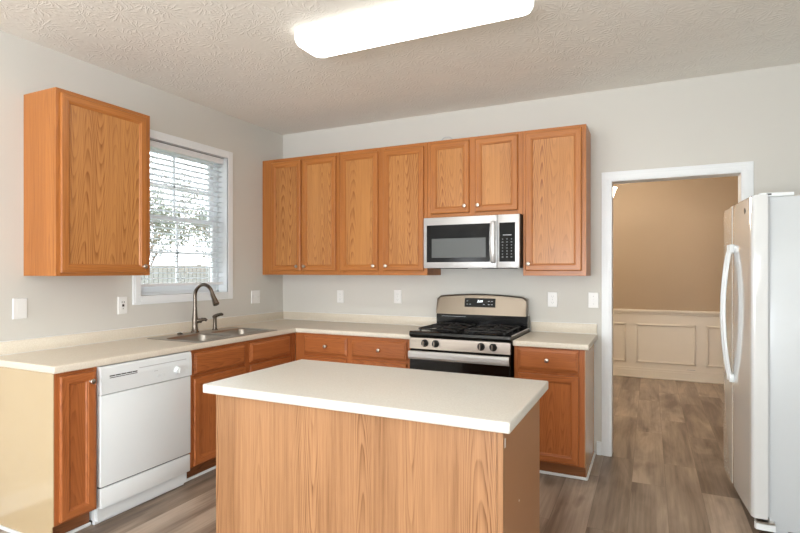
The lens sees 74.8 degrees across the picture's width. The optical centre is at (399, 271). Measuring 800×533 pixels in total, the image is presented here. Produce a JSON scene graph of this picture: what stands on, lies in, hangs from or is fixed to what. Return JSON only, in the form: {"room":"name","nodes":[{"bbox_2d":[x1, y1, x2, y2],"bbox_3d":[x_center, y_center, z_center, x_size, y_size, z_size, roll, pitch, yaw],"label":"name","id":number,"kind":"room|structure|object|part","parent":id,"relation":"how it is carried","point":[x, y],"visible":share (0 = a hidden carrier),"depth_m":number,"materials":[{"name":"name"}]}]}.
{"room":"kitchen","nodes":[
{"label":"kitchen","id":0,"kind":"room"},
{"bbox_2d":[0,30,282,340],"bbox_3d":[-3.208,0.012,1.166,0.180,2.743,9.320,0,0,26],"label":"wall","id":1,"kind":"structure","parent":0,"point":[56,305],"depth_m":3.50,"materials":[{"name":"grey paint"}]},
{"bbox_2d":[12,298,26,318],"bbox_3d":[-2.209,0.217,3.041,0.007,0.120,0.078,0,0,26],"label":"wall plate","id":2,"kind":"object","parent":1,"relation":"attached to","point":[19,305],"visible":1,"depth_m":3.04,"materials":[{"name":"white plastic"}]},
{"bbox_2d":[0,522,90,532],"bbox_3d":[-1.979,1.374,2.857,0.551,0.019,0.244,0,0,26],"label":"trim","id":3,"kind":"structure","parent":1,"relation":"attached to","point":[4,528],"depth_m":2.78,"materials":[{"name":"white paint"}]},
{"bbox_2d":[24,87,149,275],"bbox_3d":[-1.910,-0.503,3.261,0.356,1.060,0.612,0,0,26],"label":"upper cabinet","id":4,"kind":"object","parent":1,"relation":"attached to","point":[87,159],"visible":1,"depth_m":3.07,"materials":[{"name":"brown wood"}]},
{"bbox_3d":[-1.790,-0.499,3.194,0.019,1.019,0.555,0,0,26],"label":"door","id":5,"kind":"part","parent":4,"relation":"part of","materials":[{"name":"brown wood"}]},
{"bbox_2d":[118,297,126,313],"bbox_3d":[-1.924,0.237,3.632,0.010,0.120,0.072,0,0,26],"label":"electrical outlet","id":6,"kind":"object","parent":1,"relation":"attached to","point":[122,301],"visible":1,"depth_m":3.63,"materials":[{"name":"white plastic"}]},
{"bbox_2d":[121,300,124,309],"bbox_3d":[-1.922,0.237,3.631,0.003,0.068,0.034,0,0,26],"label":"receptacle","id":7,"kind":"object","parent":6,"relation":"attached to","point":[122,301],"depth_m":3.63,"materials":[{"name":"white plastic"}]},
{"bbox_2d":[132,129,232,304],"bbox_3d":[-1.759,-0.399,4.182,0.195,1.279,0.981,0,0,26],"label":"window","id":8,"kind":"structure","parent":1,"relation":"in","point":[154,294],"depth_m":4.45,"materials":[{"name":"white paint"}]},
{"bbox_3d":[-1.789,-0.134,4.196,0.030,0.595,0.817,0,0,26],"label":"sash","id":9,"kind":"part","parent":8,"relation":"part of","materials":[{"name":"white paint"}]},
{"bbox_3d":[-1.804,-0.399,4.204,0.075,1.155,0.857,0,0,26],"label":"frame","id":10,"kind":"part","parent":8,"relation":"part of","materials":[{"name":"white paint"}]},
{"bbox_3d":[-1.820,-0.682,4.211,0.030,0.560,0.817,0,0,26],"label":"sash","id":11,"kind":"part","parent":8,"relation":"part of","materials":[{"name":"white paint"}]},
{"bbox_2d":[141,139,223,286],"bbox_3d":[-1.735,-0.431,4.170,0.056,1.089,0.841,0,0,26],"label":"window blind","id":12,"kind":"object","parent":8,"relation":"attached to","point":[157,145],"visible":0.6,"depth_m":4.18,"materials":[{"name":"white plastic"}]},
{"bbox_3d":[-1.735,0.103,4.170,0.052,0.022,0.841,0,0,26],"label":"rail","id":13,"kind":"part","parent":12,"relation":"part of","materials":[{"name":"white plastic"}]},
{"bbox_2d":[0,311,436,354],"bbox_3d":[-0.973,0.437,3.685,1.680,0.075,2.604,0,0,26],"label":"backsplash","id":14,"kind":"structure","parent":1,"relation":"attached to","point":[18,346],"depth_m":4.03,"materials":[{"name":"beige laminate"}]},
{"bbox_2d":[251,290,259,303],"bbox_3d":[-1.335,0.238,4.859,0.018,0.120,0.120,0,0,26],"label":"light switch","id":15,"kind":"object","parent":1,"relation":"attached to","point":[255,294],"visible":1,"depth_m":4.85,"materials":[{"name":"white plastic"}]},
{"bbox_2d":[0,375,790,532],"bbox_3d":[0.072,1.433,1.328,6.000,0.100,12.840,0,0,26],"label":"floor","id":16,"kind":"structure","parent":0,"point":[665,472],"depth_m":3.36,"materials":[{"name":"brown wood"}]},
{"bbox_2d":[0,367,96,532],"bbox_3d":[-1.939,0.948,2.843,0.660,0.870,0.228,0,0,26],"label":"base cabinet","id":17,"kind":"object","parent":16,"relation":"on","point":[48,421],"visible":0.89,"depth_m":2.72,"materials":[{"name":"brown wood"}]},
{"bbox_3d":[-2.011,0.948,2.753,0.608,0.870,0.004,0,0,26],"label":"panel","id":18,"kind":"part","parent":17,"relation":"part of","materials":[{"name":"beige laminate"}]},
{"bbox_3d":[-1.695,0.898,2.729,0.018,0.770,0.224,0,0,26],"label":"frame","id":19,"kind":"part","parent":17,"relation":"part of","materials":[{"name":"brown wood"}]},
{"bbox_3d":[-1.676,0.902,2.724,0.019,0.738,0.186,0,0,26],"label":"door","id":20,"kind":"part","parent":17,"relation":"part of","materials":[{"name":"brown wood"}]},
{"bbox_2d":[89,351,191,524],"bbox_3d":[-1.744,0.949,3.224,0.645,0.868,0.614,0,0,26],"label":"dishwasher","id":21,"kind":"object","parent":16,"relation":"on","point":[143,405],"visible":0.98,"depth_m":3.05,"materials":[{"name":"white metal"}]},
{"bbox_3d":[-1.541,1.337,3.124,0.018,0.092,0.608,0,0,26],"label":"kick plate","id":22,"kind":"part","parent":21,"relation":"part of","materials":[{"name":"white paint"}]},
{"bbox_3d":[-1.497,0.923,3.106,0.032,0.496,0.614,0,0,26],"label":"door","id":23,"kind":"part","parent":21,"relation":"part of","materials":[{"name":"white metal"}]},
{"bbox_3d":[-1.498,1.234,3.107,0.030,0.109,0.610,0,0,26],"label":"panel","id":24,"kind":"part","parent":21,"relation":"part of","materials":[{"name":"white metal"}]},
{"bbox_3d":[-1.493,0.595,3.104,0.040,0.155,0.614,0,0,26],"label":"control panel","id":25,"kind":"part","parent":21,"relation":"part of","materials":[{"name":"white plastic"}]},
{"bbox_2d":[187,466,215,480],"bbox_3d":[-0.656,1.374,3.717,1.123,0.019,1.173,0,0,26],"label":"trim","id":26,"kind":"structure","parent":16,"relation":"on","point":[214,467],"depth_m":3.55,"materials":[{"name":"white paint"}]},
{"bbox_2d":[187,333,294,477],"bbox_3d":[-1.391,0.948,4.027,0.630,0.870,1.126,0,0,26],"label":"base cabinet","id":27,"kind":"object","parent":16,"relation":"on","point":[210,364],"visible":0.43,"depth_m":3.57,"materials":[{"name":"brown wood"}]},
{"bbox_2d":[0,311,436,373],"bbox_3d":[-0.971,0.454,3.685,1.686,0.116,2.606,0,0,26],"label":"countertop","id":28,"kind":"structure","parent":27,"relation":"on","point":[56,354],"depth_m":3.59,"materials":[{"name":"beige laminate"}]},
{"bbox_2d":[191,283,218,332],"bbox_3d":[-1.472,0.279,3.991,0.270,0.381,0.101,0,0,26],"label":"faucet","id":29,"kind":"object","parent":28,"relation":"on","point":[195,320],"visible":1,"depth_m":4.00,"materials":[{"name":"silver metal"}]},
{"bbox_3d":[-1.524,0.380,4.034,0.078,0.041,0.038,0,0,-16],"label":"handle","id":30,"kind":"part","parent":29,"relation":"part of","materials":[{"name":"silver metal"}]},
{"bbox_3d":[-1.495,0.189,3.980,0.204,0.201,0.026,0,0,26],"label":"spout","id":31,"kind":"part","parent":29,"relation":"part of","materials":[{"name":"silver metal"}]},
{"bbox_2d":[147,327,276,342],"bbox_3d":[-1.380,0.561,3.938,0.506,0.182,0.830,0,0,26],"label":"sink","id":32,"kind":"object","parent":28,"relation":"in","point":[228,332],"visible":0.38,"depth_m":3.92,"materials":[{"name":"metal"}]},
{"bbox_2d":[212,313,222,329],"bbox_3d":[-1.463,0.401,4.192,0.096,0.138,0.046,0,0,26],"label":"soap dispenser","id":33,"kind":"object","parent":32,"relation":"on","point":[214,316],"visible":1,"depth_m":4.19,"materials":[{"name":"silver metal"}]},
{"bbox_3d":[-1.243,0.609,3.630,0.020,0.144,0.478,0,0,26],"label":"drawer","id":34,"kind":"part","parent":27,"relation":"part of","materials":[{"name":"brown wood"}]},
{"bbox_3d":[-1.243,0.986,3.630,0.019,0.570,0.478,0,0,26],"label":"door","id":35,"kind":"part","parent":27,"relation":"part of","materials":[{"name":"brown wood"}]},
{"bbox_3d":[-1.013,0.609,4.110,0.020,0.144,0.478,0,0,26],"label":"drawer","id":36,"kind":"part","parent":27,"relation":"part of","materials":[{"name":"brown wood"}]},
{"bbox_3d":[-1.014,0.986,4.111,0.019,0.570,0.478,0,0,26],"label":"door","id":37,"kind":"part","parent":27,"relation":"part of","materials":[{"name":"brown wood"}]},
{"bbox_2d":[296,332,410,368],"bbox_3d":[-0.279,0.948,4.431,1.068,0.870,0.661,0,0,26],"label":"base cabinet","id":38,"kind":"object","parent":16,"relation":"on","point":[375,351],"visible":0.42,"depth_m":4.15,"materials":[{"name":"brown wood"}]},
{"bbox_3d":[-0.611,0.609,4.269,0.415,0.144,0.020,0,0,26],"label":"drawer","id":39,"kind":"part","parent":38,"relation":"part of","materials":[{"name":"brown wood"}]},
{"bbox_3d":[-0.611,0.986,4.269,0.415,0.570,0.019,0,0,26],"label":"door","id":40,"kind":"part","parent":38,"relation":"part of","materials":[{"name":"brown wood"}]},
{"bbox_3d":[-0.167,0.609,4.056,0.482,0.144,0.020,0,0,26],"label":"drawer","id":41,"kind":"part","parent":38,"relation":"part of","materials":[{"name":"brown wood"}]},
{"bbox_3d":[-0.167,0.986,4.057,0.482,0.570,0.019,0,0,26],"label":"door","id":42,"kind":"part","parent":38,"relation":"part of","materials":[{"name":"brown wood"}]},
{"bbox_2d":[203,359,547,532],"bbox_3d":[-0.089,0.926,2.218,1.289,0.914,0.706,0,0,26],"label":"kitchen island","id":43,"kind":"object","parent":16,"relation":"on","point":[303,446],"visible":1,"depth_m":1.95,"materials":[{"name":"beige laminate"}]},
{"bbox_3d":[-0.230,0.946,1.941,1.200,0.874,0.006,0,0,26],"label":"panel","id":44,"kind":"part","parent":43,"relation":"part of","materials":[{"name":"brown wood"}]},
{"bbox_2d":[203,359,547,433],"bbox_3d":[-0.093,0.488,2.209,1.289,0.038,0.688,0,0,26],"label":"island countertop","id":45,"kind":"structure","parent":43,"relation":"on","point":[497,404],"depth_m":2.05,"materials":[{"name":"white laminate"}]},
{"bbox_3d":[0.324,0.946,1.683,0.020,0.874,0.019,0,0,26],"label":"corner post","id":46,"kind":"part","parent":43,"relation":"part of","materials":[{"name":"brown wood"}]},
{"bbox_3d":[0.463,0.946,1.958,0.005,0.875,0.596,0,0,26],"label":"panel","id":47,"kind":"part","parent":43,"relation":"part of","materials":[{"name":"beige wood"}]},
{"bbox_2d":[408,294,529,377],"bbox_3d":[0.538,0.785,3.997,0.761,1.197,0.682,0,0,26],"label":"gas range","id":48,"kind":"object","parent":16,"relation":"on","point":[475,334],"visible":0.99,"depth_m":3.83,"materials":[{"name":"silver metal"}]},
{"bbox_3d":[0.176,0.527,3.823,0.054,0.054,0.033,0,0,26],"label":"knob","id":49,"kind":"part","parent":48,"relation":"part of","materials":[{"name":"black plastic"}]},
{"bbox_3d":[0.252,0.527,3.787,0.054,0.054,0.033,0,0,26],"label":"knob","id":50,"kind":"part","parent":48,"relation":"part of","materials":[{"name":"black plastic"}]},
{"bbox_3d":[0.405,0.614,3.707,0.746,0.062,0.044,0,0,26],"label":"handle","id":51,"kind":"part","parent":48,"relation":"part of","materials":[{"name":"silver metal"}]},
{"bbox_3d":[0.417,0.863,3.742,0.754,0.571,0.031,0,0,26],"label":"oven door","id":52,"kind":"part","parent":48,"relation":"part of","materials":[{"name":"silver metal"}]},
{"bbox_3d":[0.418,0.530,3.743,0.754,0.084,0.032,0,0,26],"label":"control panel","id":53,"kind":"part","parent":48,"relation":"part of","materials":[{"name":"silver metal"}]},
{"bbox_2d":[409,327,528,341],"bbox_3d":[0.536,0.465,3.991,0.760,0.044,0.583,0,0,26],"label":"cooktop","id":54,"kind":"object","parent":48,"relation":"in","point":[435,334],"depth_m":3.79,"materials":[{"name":"black metal"}]},
{"bbox_3d":[0.559,0.527,3.640,0.054,0.054,0.033,0,0,26],"label":"knob","id":55,"kind":"part","parent":48,"relation":"part of","materials":[{"name":"black plastic"}]},
{"bbox_3d":[0.662,0.418,4.255,0.758,0.130,0.090,0,0,26],"label":"vent panel","id":56,"kind":"part","parent":48,"relation":"part of","materials":[{"name":"black metal"}]},
{"bbox_3d":[0.645,0.439,3.803,0.160,0.024,0.160,0,0,26],"label":"burner","id":57,"kind":"part","parent":48,"relation":"part of","materials":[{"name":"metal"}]},
{"bbox_3d":[0.638,0.527,3.603,0.054,0.054,0.033,0,0,26],"label":"knob","id":58,"kind":"part","parent":48,"relation":"part of","materials":[{"name":"black plastic"}]},
{"bbox_2d":[514,344,593,476],"bbox_3d":[1.118,0.948,3.764,0.466,0.870,0.661,0,0,26],"label":"base cabinet","id":59,"kind":"object","parent":16,"relation":"on","point":[567,406],"visible":0.77,"depth_m":3.48,"materials":[{"name":"brown wood"}]},
{"bbox_3d":[0.989,0.594,3.505,0.395,0.146,0.020,0,0,26],"label":"drawer","id":60,"kind":"part","parent":59,"relation":"part of","materials":[{"name":"brown wood"}]},
{"bbox_3d":[0.989,0.982,3.505,0.395,0.578,0.019,0,0,26],"label":"door","id":61,"kind":"part","parent":59,"relation":"part of","materials":[{"name":"brown wood"}]},
{"bbox_2d":[513,321,597,349],"bbox_3d":[1.133,0.454,3.769,0.494,0.116,0.640,0,0,26],"label":"countertop","id":62,"kind":"structure","parent":59,"relation":"on","point":[560,335],"depth_m":3.80,"materials":[{"name":"beige laminate"}]},
{"bbox_3d":[1.338,0.948,3.687,0.003,0.870,0.608,0,0,26],"label":"panel","id":63,"kind":"part","parent":59,"relation":"part of","materials":[{"name":"beige laminate"}]},
{"bbox_2d":[720,192,799,532],"bbox_3d":[2.329,0.485,2.993,0.830,1.797,0.820,0,0,23],"label":"refrigerator","id":64,"kind":"object","parent":16,"relation":"on","point":[760,295],"visible":1,"depth_m":2.74,"materials":[{"name":"white metal"}]},
{"bbox_3d":[2.013,0.253,3.233,0.062,0.830,0.028,0,0,23],"label":"handle","id":65,"kind":"part","parent":64,"relation":"part of","materials":[{"name":"white plastic"}]},
{"bbox_3d":[1.984,0.253,3.164,0.062,0.830,0.028,0,0,23],"label":"handle","id":66,"kind":"part","parent":64,"relation":"part of","materials":[{"name":"white plastic"}]},
{"bbox_3d":[2.128,0.448,3.334,0.078,1.700,0.344,0,0,23],"label":"door","id":67,"kind":"part","parent":64,"relation":"part of","materials":[{"name":"white metal"}]},
{"bbox_3d":[1.972,0.448,2.958,0.078,1.700,0.460,0,0,23],"label":"door","id":68,"kind":"part","parent":64,"relation":"part of","materials":[{"name":"white metal"}]},
{"bbox_3d":[1.920,1.314,2.754,0.078,0.006,0.061,0,0,23],"label":"hinge plate","id":69,"kind":"part","parent":64,"relation":"part of","materials":[{"name":"silver metal"}]},
{"bbox_2d":[0,0,799,134],"bbox_3d":[0.072,-1.410,1.328,6.000,0.100,12.840,0,0,26],"label":"ceiling","id":70,"kind":"structure","parent":0,"point":[240,59],"depth_m":3.22,"materials":[{"name":"white paint"}]},
{"bbox_2d":[295,0,533,57],"bbox_3d":[0.033,-1.318,2.782,1.312,0.084,0.268,0,0,26],"label":"ceiling light","id":71,"kind":"object","parent":70,"relation":"attached to","point":[421,18],"visible":1,"depth_m":2.73,"materials":[{"name":"white paint"}]},
{"bbox_2d":[283,63,799,454],"bbox_3d":[0.949,0.012,4.278,4.640,2.743,0.120,0,0,26],"label":"wall","id":72,"kind":"structure","parent":0,"point":[748,115],"depth_m":3.96,"materials":[{"name":"grey paint"}]},
{"bbox_2d":[263,152,339,274],"bbox_3d":[-0.861,-0.504,4.878,0.853,1.075,0.356,0,0,26],"label":"upper cabinet","id":73,"kind":"object","parent":72,"relation":"attached to","point":[301,195],"visible":0.96,"depth_m":4.74,"materials":[{"name":"brown wood"}]},
{"bbox_3d":[-1.050,-0.506,4.817,0.334,1.005,0.019,0,0,26],"label":"door","id":74,"kind":"part","parent":73,"relation":"part of","materials":[{"name":"brown wood"}]},
{"bbox_3d":[-0.724,-0.506,4.661,0.358,1.005,0.019,0,0,26],"label":"door","id":75,"kind":"part","parent":73,"relation":"part of","materials":[{"name":"brown wood"}]},
{"bbox_2d":[337,290,343,302],"bbox_3d":[-0.563,0.239,4.928,0.072,0.118,0.009,0,0,26],"label":"electrical outlet","id":76,"kind":"object","parent":72,"relation":"attached to","point":[340,293],"visible":1,"depth_m":4.93,"materials":[{"name":"white plastic"}]},
{"bbox_2d":[340,142,440,274],"bbox_3d":[-0.100,-0.504,4.514,0.830,1.075,0.356,0,0,26],"label":"upper cabinet","id":77,"kind":"object","parent":72,"relation":"attached to","point":[384,190],"visible":0.98,"depth_m":4.38,"materials":[{"name":"brown wood"}]},
{"bbox_3d":[-0.351,-0.506,4.483,0.367,1.005,0.019,0,0,26],"label":"door","id":78,"kind":"part","parent":77,"relation":"part of","materials":[{"name":"brown wood"}]},
{"bbox_3d":[0.025,-0.506,4.303,0.368,1.005,0.019,0,0,26],"label":"door","id":79,"kind":"part","parent":77,"relation":"part of","materials":[{"name":"brown wood"}]},
{"bbox_2d":[394,290,401,303],"bbox_3d":[-0.020,0.229,4.669,0.074,0.119,0.009,0,0,26],"label":"electrical outlet","id":80,"kind":"object","parent":72,"relation":"attached to","point":[397,293],"visible":1,"depth_m":4.66,"materials":[{"name":"white plastic"}]},
{"bbox_2d":[428,131,522,217],"bbox_3d":[0.622,-0.732,4.170,0.766,0.619,0.356,0,0,26],"label":"upper cabinet","id":81,"kind":"object","parent":72,"relation":"attached to","point":[478,175],"visible":0.93,"depth_m":4.02,"materials":[{"name":"brown wood"}]},
{"bbox_3d":[0.392,-0.738,4.128,0.322,0.562,0.019,0,0,26],"label":"door","id":82,"kind":"part","parent":81,"relation":"part of","materials":[{"name":"brown wood"}]},
{"bbox_2d":[424,214,522,268],"bbox_3d":[0.604,-0.221,4.127,0.758,0.402,0.446,0,0,26],"label":"microwave","id":83,"kind":"object","parent":81,"relation":"attached to","point":[483,241],"visible":0.98,"depth_m":3.95,"materials":[{"name":"silver metal"}]},
{"bbox_3d":[0.440,-0.214,4.009,0.509,0.289,0.002,0,0,26],"label":"glass","id":84,"kind":"part","parent":83,"relation":"part of","materials":[{"name":"black glass"}]},
{"bbox_3d":[0.685,-0.217,3.868,0.042,0.314,0.049,0,0,26],"label":"handle","id":85,"kind":"part","parent":83,"relation":"part of","materials":[{"name":"silver metal"}]},
{"bbox_3d":[0.799,-0.221,3.852,0.165,0.394,0.026,0,0,26],"label":"control panel","id":86,"kind":"part","parent":83,"relation":"part of","materials":[{"name":"silver metal"}]},
{"bbox_3d":[0.729,-0.738,3.967,0.330,0.562,0.019,0,0,26],"label":"door","id":87,"kind":"part","parent":81,"relation":"part of","materials":[{"name":"brown wood"}]},
{"bbox_2d":[548,292,557,306],"bbox_3d":[1.192,0.221,4.090,0.074,0.118,0.009,0,0,26],"label":"electrical outlet","id":88,"kind":"object","parent":72,"relation":"attached to","point":[552,296],"visible":1,"depth_m":4.09,"materials":[{"name":"white plastic"}]},
{"bbox_2d":[523,124,590,275],"bbox_3d":[1.170,-0.504,3.908,0.445,1.075,0.356,0,0,26],"label":"upper cabinet","id":89,"kind":"object","parent":72,"relation":"attached to","point":[556,160],"visible":1,"depth_m":3.78,"materials":[{"name":"brown wood"}]},
{"bbox_2d":[531,322,596,333],"bbox_3d":[1.264,0.437,4.049,0.490,0.075,0.019,0,0,26],"label":"backsplash","id":90,"kind":"structure","parent":72,"relation":"attached to","point":[535,326],"depth_m":4.04,"materials":[{"name":"beige laminate"}]},
{"bbox_2d":[540,452,595,480],"bbox_3d":[1.145,1.374,3.796,0.470,0.019,0.550,0,0,26],"label":"trim","id":91,"kind":"structure","parent":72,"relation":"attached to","point":[594,454],"depth_m":3.53,"materials":[{"name":"white paint"}]},
{"bbox_2d":[588,292,598,307],"bbox_3d":[1.463,0.219,3.956,0.074,0.118,0.018,0,0,26],"label":"light switch","id":92,"kind":"object","parent":72,"relation":"attached to","point":[593,297],"visible":1,"depth_m":3.96,"materials":[{"name":"white plastic"}]},
{"bbox_2d":[597,441,600,454],"bbox_3d":[1.499,1.333,3.941,0.034,0.100,0.014,0,0,26],"label":"baseboard","id":93,"kind":"structure","parent":72,"relation":"attached to","point":[598,442],"depth_m":3.94,"materials":[{"name":"white paint"}]},
{"bbox_2d":[602,161,753,456],"bbox_3d":[1.977,0.321,3.788,0.958,2.124,0.154,0,0,26],"label":"trim","id":94,"kind":"structure","parent":72,"relation":"attached to","point":[744,171],"depth_m":3.90,"materials":[{"name":"white paint"}]},
{"bbox_2d":[613,176,737,311],"bbox_3d":[3.390,0.012,6.769,4.540,2.743,0.120,0,0,26],"label":"wall","id":95,"kind":"structure","parent":0,"point":[668,236],"depth_m":6.67,"materials":[{"name":"beige paint"}]},
{"bbox_2d":[613,309,723,383],"bbox_3d":[3.358,0.941,6.701,4.300,0.885,0.032,0,0,26],"label":"wainscoting","id":96,"kind":"structure","parent":95,"relation":"attached to","point":[653,344],"depth_m":6.67,"materials":[{"name":"beige paint"}]},
{"label":"outside","id":97,"kind":"structure","parent":0,"visible":0},
{"bbox_3d":[-15.067,1.808,22.941,39.650,0.150,70.000,0,0,26],"label":"lawn","id":98,"kind":"structure","parent":97,"visible":0},
{"bbox_2d":[141,264,209,283],"bbox_3d":[-4.612,0.758,19.076,0.172,1.950,46.035,0,0,26],"label":"wooden fence","id":99,"kind":"object","parent":98,"relation":"on","point":[201,276],"visible":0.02,"depth_m":15.00,"materials":[{"name":"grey wood"}]},
{"bbox_2d":[150,190,206,264],"bbox_3d":[-8.159,-0.821,16.696,3.214,5.030,5.578,0,0,4],"label":"tree","id":100,"kind":"object","parent":98,"relation":"on","point":[155,200],"visible":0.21,"depth_m":16.64,"materials":[{"name":"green plant"}]},
{"bbox_2d":[150,153,206,250],"bbox_3d":[-13.023,-2.681,28.713,8.333,8.772,5.497,0,0,26],"label":"tree","id":101,"kind":"object","parent":98,"relation":"on","point":[157,155],"visible":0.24,"depth_m":27.11,"materials":[{"name":"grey plant"}]},
{"bbox_2d":[162,195,209,261],"bbox_3d":[-8.014,-0.976,21.669,3.986,5.352,5.971,0,0,-42],"label":"tree","id":102,"kind":"object","parent":98,"relation":"on","point":[202,207],"visible":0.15,"depth_m":21.52,"materials":[{"name":"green plant"}]}
]}

